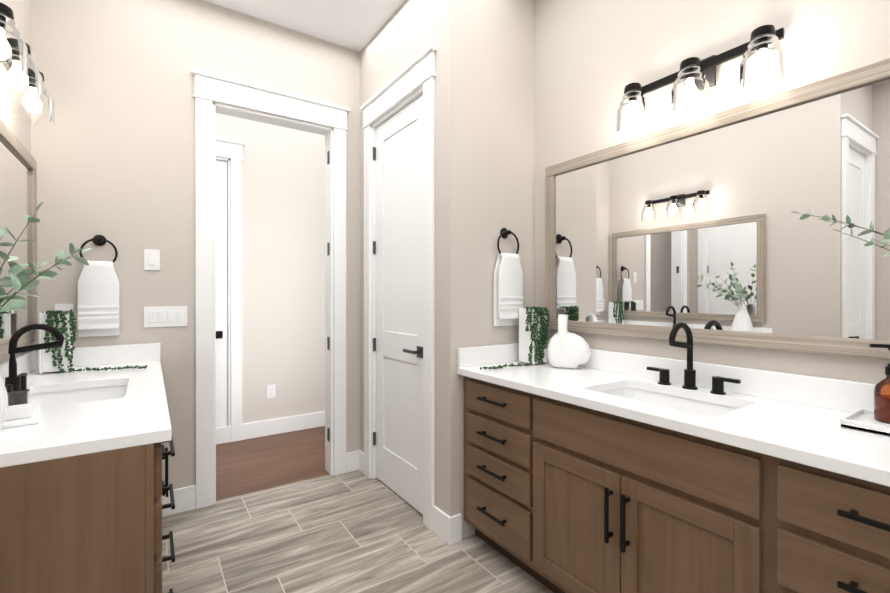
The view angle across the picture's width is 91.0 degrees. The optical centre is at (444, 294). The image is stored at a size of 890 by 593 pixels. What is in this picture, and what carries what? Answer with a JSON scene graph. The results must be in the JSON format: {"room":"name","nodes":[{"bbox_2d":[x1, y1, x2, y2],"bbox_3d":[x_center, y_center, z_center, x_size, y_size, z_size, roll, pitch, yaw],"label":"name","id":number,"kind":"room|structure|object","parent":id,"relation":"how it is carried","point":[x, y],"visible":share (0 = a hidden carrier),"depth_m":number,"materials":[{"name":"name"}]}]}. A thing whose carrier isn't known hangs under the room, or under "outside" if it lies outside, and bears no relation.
{"room":"bathroom","nodes":[
{"label":"bathroom","id":0,"kind":"room"},
{"bbox_2d":[0,0,30,364],"bbox_3d":[-1.592,-0.247,1.362,0.120,3.050,1.960,0,0,-34],"label":"wall","id":1,"kind":"structure","parent":0,"point":[20,130],"depth_m":2.00,"materials":[{"name":"beige paint"}]},
{"bbox_2d":[0,361,7,382],"bbox_3d":[-1.647,0.328,1.576,0.020,0.100,1.540,0,0,-34],"label":"backsplash","id":2,"kind":"structure","parent":1,"relation":"attached to","point":[3,367],"depth_m":1.72,"materials":[{"name":"white stone"}]},
{"bbox_2d":[0,119,36,355],"bbox_3d":[-1.646,-0.217,1.579,0.028,0.900,1.440,0,0,-34],"label":"mirror","id":3,"kind":"object","parent":1,"relation":"attached to","point":[18,182],"visible":0.79,"depth_m":1.92,"materials":[{"name":"brown wood"}]},
{"bbox_2d":[0,2,54,126],"bbox_3d":[-1.592,-0.843,1.614,0.160,0.230,0.638,0,0,-34],"label":"sconce","id":4,"kind":"object","parent":1,"relation":"attached to","point":[21,75],"visible":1,"depth_m":1.61,"materials":[{"name":"black metal"}]},
{"bbox_2d":[30,0,359,490],"bbox_3d":[-1.078,-0.250,2.965,5.600,3.050,0.120,0,0,-34],"label":"wall","id":5,"kind":"structure","parent":0,"point":[113,150],"depth_m":2.49,"materials":[{"name":"beige paint"}]},
{"bbox_2d":[55,304,73,317],"bbox_3d":[-1.982,0.106,2.276,0.074,0.118,0.009,0,0,-34],"label":"electrical outlet","id":6,"kind":"object","parent":5,"relation":"attached to","point":[65,307],"visible":0.23,"depth_m":2.27,"materials":[{"name":"white plastic"}]},
{"bbox_2d":[77,235,119,336],"bbox_3d":[-1.846,-0.051,2.333,0.172,0.546,0.066,0,0,-34],"label":"towel ring","id":7,"kind":"object","parent":5,"relation":"attached to","point":[98,313],"visible":0.94,"depth_m":2.31,"materials":[{"name":"white fabric"}]},
{"bbox_2d":[72,343,159,366],"bbox_3d":[-1.848,0.326,2.358,0.524,0.100,0.020,0,0,-34],"label":"backsplash","id":8,"kind":"structure","parent":5,"relation":"attached to","point":[131,353],"depth_m":2.38,"materials":[{"name":"white stone"}]},
{"bbox_2d":[144,249,159,269],"bbox_3d":[-1.667,-0.199,2.488,0.074,0.118,0.010,0,0,-34],"label":"light switch","id":9,"kind":"object","parent":5,"relation":"attached to","point":[151,259],"visible":1,"depth_m":2.48,"materials":[{"name":"white plastic"}]},
{"bbox_2d":[144,306,186,327],"bbox_3d":[-1.612,0.125,2.525,0.204,0.118,0.010,0,0,-34],"label":"light switch","id":10,"kind":"object","parent":5,"relation":"attached to","point":[164,316],"visible":1,"depth_m":2.52,"materials":[{"name":"white plastic"}]},
{"bbox_2d":[191,69,349,508],"bbox_3d":[-1.137,-0.028,2.926,0.982,2.605,0.200,0,0,-34],"label":"door frame","id":11,"kind":"structure","parent":5,"relation":"attached to","point":[210,89],"depth_m":2.77,"materials":[{"name":"white wood"}]},
{"bbox_2d":[327,151,329,441],"bbox_3d":[-1.127,0.010,2.912,0.724,2.060,0.037,0,0,-34],"label":"back door jamb hinges","id":12,"kind":"object","parent":5,"relation":"attached to","point":[328,434],"visible":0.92,"depth_m":3.10,"materials":[{"name":"grey metal"}]},
{"bbox_2d":[215,113,324,423],"bbox_3d":[-1.739,-0.252,3.942,5.600,3.050,0.120,0,0,-34],"label":"wall","id":13,"kind":"structure","parent":0,"point":[283,259],"depth_m":4.03,"materials":[{"name":"grey paint"}]},
{"bbox_2d":[216,160,227,427],"bbox_3d":[-2.196,0.054,3.610,0.718,2.416,0.035,0,0,-34],"label":"door leaf","id":14,"kind":"structure","parent":13,"relation":"in","point":[221,312],"depth_m":3.77,"materials":[{"name":"white wood"}]},
{"bbox_2d":[216,331,222,338],"bbox_3d":[-1.968,0.343,3.711,0.152,0.064,0.052,0,0,-34],"label":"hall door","id":15,"kind":"structure","parent":14,"relation":"attached to","point":[219,334],"depth_m":3.75,"materials":[{"name":"black metal"}]},
{"bbox_2d":[216,137,244,441],"bbox_3d":[-2.197,-0.029,3.611,0.984,2.605,0.163,0,0,-34],"label":"door frame","id":16,"kind":"structure","parent":13,"relation":"attached to","point":[231,151],"depth_m":3.79,"materials":[{"name":"white wood"}]},
{"bbox_2d":[216,411,324,444],"bbox_3d":[-1.701,1.203,3.889,5.600,0.140,0.016,0,0,-34],"label":"baseboard","id":17,"kind":"structure","parent":13,"relation":"attached to","point":[251,430],"depth_m":3.98,"materials":[{"name":"white wood"}]},
{"bbox_2d":[267,384,275,397],"bbox_3d":[-1.578,0.878,3.974,0.074,0.118,0.009,0,0,-34],"label":"outlet","id":18,"kind":"object","parent":13,"relation":"attached to","point":[271,391],"visible":1,"depth_m":3.97,"materials":[{"name":"white plastic"}]},
{"bbox_2d":[216,426,328,500],"bbox_3d":[-1.417,1.324,3.469,6.000,0.100,1.270,0,0,-34],"label":"floor","id":19,"kind":"structure","parent":0,"point":[246,466],"depth_m":3.34,"materials":[{"name":"brown wood"}]},
{"bbox_2d":[204,0,404,51],"bbox_3d":[-0.059,-1.822,1.454,6.000,0.100,6.120,0,0,-34],"label":"ceiling","id":20,"kind":"structure","parent":0,"point":[356,25],"depth_m":2.78,"materials":[{"name":"white paint"}]},
{"bbox_2d":[162,470,553,592],"bbox_3d":[0.297,1.329,0.934,6.000,0.100,4.850,0,0,-34],"label":"floor","id":21,"kind":"structure","parent":0,"point":[357,531],"depth_m":2.19,"materials":[{"name":"grey tile"}]},
{"bbox_2d":[0,363,174,592],"bbox_3d":[-1.424,0.845,1.728,0.558,0.865,1.540,0,0,-34],"label":"bathroom vanity","id":22,"kind":"object","parent":21,"relation":"on","point":[83,488],"depth_m":1.13,"materials":[{"name":"brown wood"}]},
{"bbox_2d":[0,359,171,462],"bbox_3d":[-1.430,0.395,1.723,0.544,0.035,1.540,0,0,-34],"label":"countertop","id":23,"kind":"structure","parent":22,"relation":"on","point":[140,411],"depth_m":1.36,"materials":[{"name":"white stone"}]},
{"bbox_2d":[2,390,39,428],"bbox_3d":[-1.295,0.340,1.323,0.100,0.075,0.200,0,0,-42],"label":"soap dish","id":24,"kind":"object","parent":23,"relation":"on","point":[21,411],"visible":0.88,"depth_m":1.29,"materials":[{"name":"white ceramic"}]},
{"bbox_2d":[4,323,67,394],"bbox_3d":[-1.545,0.243,1.645,0.173,0.270,0.360,0,0,-34],"label":"faucet","id":25,"kind":"object","parent":23,"relation":"on","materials":[{"name":"black metal"}]},
{"bbox_2d":[0,202,92,432],"bbox_3d":[-1.261,0.056,1.312,0.319,0.642,0.450,0,0,-34],"label":"vase","id":26,"kind":"object","parent":23,"relation":"on","point":[18,280],"visible":1,"depth_m":1.22,"materials":[{"name":"white"}]},
{"bbox_2d":[28,383,119,406],"bbox_3d":[-1.447,0.483,1.712,0.342,0.166,0.492,0,0,-34],"label":"sink","id":27,"kind":"object","parent":23,"relation":"in","point":[98,390],"depth_m":1.90,"materials":[{"name":"white ceramic"}]},
{"bbox_2d":[39,309,146,374],"bbox_3d":[-1.742,0.223,2.183,0.424,0.306,0.203,0,0,-34],"label":"trailing potted plant","id":28,"kind":"object","parent":23,"relation":"on","point":[55,360],"visible":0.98,"depth_m":2.09,"materials":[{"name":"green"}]},
{"bbox_2d":[458,374,889,592],"bbox_3d":[0.815,0.845,1.639,0.576,0.865,1.876,0,0,-34],"label":"bathroom vanity","id":29,"kind":"object","parent":21,"relation":"on","point":[602,471],"depth_m":1.41,"materials":[{"name":"brown wood"}]},
{"bbox_2d":[457,362,889,481],"bbox_3d":[0.820,0.395,1.642,0.562,0.035,1.876,0,0,-34],"label":"countertop","id":30,"kind":"structure","parent":29,"relation":"on","point":[815,433],"depth_m":1.38,"materials":[{"name":"white stone"}]},
{"bbox_2d":[480,306,549,369],"bbox_3d":[0.359,0.218,2.298,0.438,0.316,0.136,0,0,-34],"label":"trailing potted plant","id":31,"kind":"object","parent":30,"relation":"on","point":[533,332],"visible":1,"depth_m":2.34,"materials":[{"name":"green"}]},
{"bbox_2d":[547,314,590,368],"bbox_3d":[0.629,0.238,2.226,0.216,0.275,0.060,0,0,26],"label":"sculptural vase","id":32,"kind":"object","parent":30,"relation":"on","point":[567,349],"visible":1,"depth_m":2.21,"materials":[{"name":"white ceramic"}]},
{"bbox_2d":[609,386,732,413],"bbox_3d":[0.826,0.484,1.653,0.342,0.166,0.512,0,0,-34],"label":"sink","id":33,"kind":"object","parent":30,"relation":"in","point":[706,405],"depth_m":1.80,"materials":[{"name":"white ceramic"}]},
{"bbox_2d":[645,322,740,393],"bbox_3d":[0.939,0.242,1.729,0.173,0.270,0.360,0,0,-34],"label":"faucet","id":34,"kind":"object","parent":30,"relation":"on","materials":[{"name":"black metal"}]},
{"bbox_2d":[840,408,889,436],"bbox_3d":[1.321,0.365,1.136,0.200,0.026,0.400,0,0,-34],"label":"tray","id":35,"kind":"object","parent":30,"relation":"on","point":[862,419],"visible":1,"depth_m":1.23,"materials":[{"name":"ceramic"}]},
{"bbox_2d":[869,344,889,423],"bbox_3d":[1.284,0.254,1.257,0.080,0.222,0.086,0,0,-34],"label":"soap dispenser","id":36,"kind":"object","parent":35,"relation":"on","point":[882,401],"visible":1,"depth_m":1.25,"materials":[{"name":"orange glass"}]},
{"bbox_2d":[360,0,437,506],"bbox_3d":[-0.281,-0.250,2.804,0.120,3.050,1.040,0,0,-34],"label":"wall","id":37,"kind":"structure","parent":0,"point":[406,34],"depth_m":2.71,"materials":[{"name":"beige paint"}]},
{"bbox_2d":[373,147,422,445],"bbox_3d":[-0.318,0.010,2.758,0.066,2.060,0.640,0,0,-34],"label":"hardware piece","id":38,"kind":"object","parent":37,"relation":"in","point":[419,352],"depth_m":3.01,"materials":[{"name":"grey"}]},
{"bbox_2d":[360,45,436,530],"bbox_3d":[-0.273,-0.027,2.760,0.163,2.605,0.945,0,0,-34],"label":"door frame","id":39,"kind":"structure","parent":37,"relation":"attached to","point":[412,81],"depth_m":2.48,"materials":[{"name":"white wood"}]},
{"bbox_2d":[376,94,422,513],"bbox_3d":[-0.275,0.055,2.759,0.035,2.416,0.679,0,0,-34],"label":"closet door leaf","id":40,"kind":"structure","parent":37,"relation":"in","point":[399,297],"depth_m":2.75,"materials":[{"name":"white wood"}]},
{"bbox_2d":[438,0,534,538],"bbox_3d":[0.294,-0.249,2.493,0.725,3.050,0.120,0,0,-34],"label":"wall","id":41,"kind":"structure","parent":0,"point":[486,121],"depth_m":2.33,"materials":[{"name":"beige paint"}]},
{"bbox_2d":[457,343,518,365],"bbox_3d":[0.292,0.326,2.405,0.542,0.100,0.020,0,0,-34],"label":"backsplash","id":42,"kind":"structure","parent":41,"relation":"attached to","point":[480,355],"depth_m":2.35,"materials":[{"name":"white stone"}]},
{"bbox_2d":[493,228,523,325],"bbox_3d":[0.349,-0.101,2.417,0.172,0.546,0.066,0,0,-34],"label":"towel ring","id":43,"kind":"object","parent":41,"relation":"attached to","point":[508,298],"visible":1,"depth_m":2.39,"materials":[{"name":"white fabric"}]},
{"bbox_2d":[535,0,889,383],"bbox_3d":[1.604,-0.247,1.097,0.120,3.050,3.660,0,0,-34],"label":"wall","id":44,"kind":"structure","parent":0,"point":[593,58],"depth_m":1.92,"materials":[{"name":"beige paint"}]},
{"bbox_2d":[616,25,786,134],"bbox_3d":[0.988,-0.843,1.754,0.160,0.230,0.638,0,0,-34],"label":"sconce","id":45,"kind":"object","parent":44,"relation":"attached to","point":[697,74],"visible":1,"depth_m":1.72,"materials":[{"name":"black metal"}]},
{"bbox_2d":[547,343,875,413],"bbox_3d":[1.045,0.327,1.794,0.020,0.100,1.876,0,0,-34],"label":"backsplash","id":46,"kind":"structure","parent":44,"relation":"attached to","point":[834,394],"depth_m":1.58,"materials":[{"name":"white stone"}]},
{"bbox_2d":[545,58,889,359],"bbox_3d":[1.042,-0.260,1.791,0.028,0.915,1.660,0,0,-34],"label":"mirror","id":47,"kind":"object","parent":44,"relation":"attached to","point":[702,231],"visible":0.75,"depth_m":1.66,"materials":[{"name":"brown wood"}]},
{"bbox_2d":[793,208,889,256],"bbox_3d":[1.260,0.043,1.062,0.359,0.645,0.757,0,0,-34],"label":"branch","id":48,"kind":"object","parent":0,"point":[827,218],"visible":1,"depth_m":1.28,"materials":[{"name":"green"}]}
]}

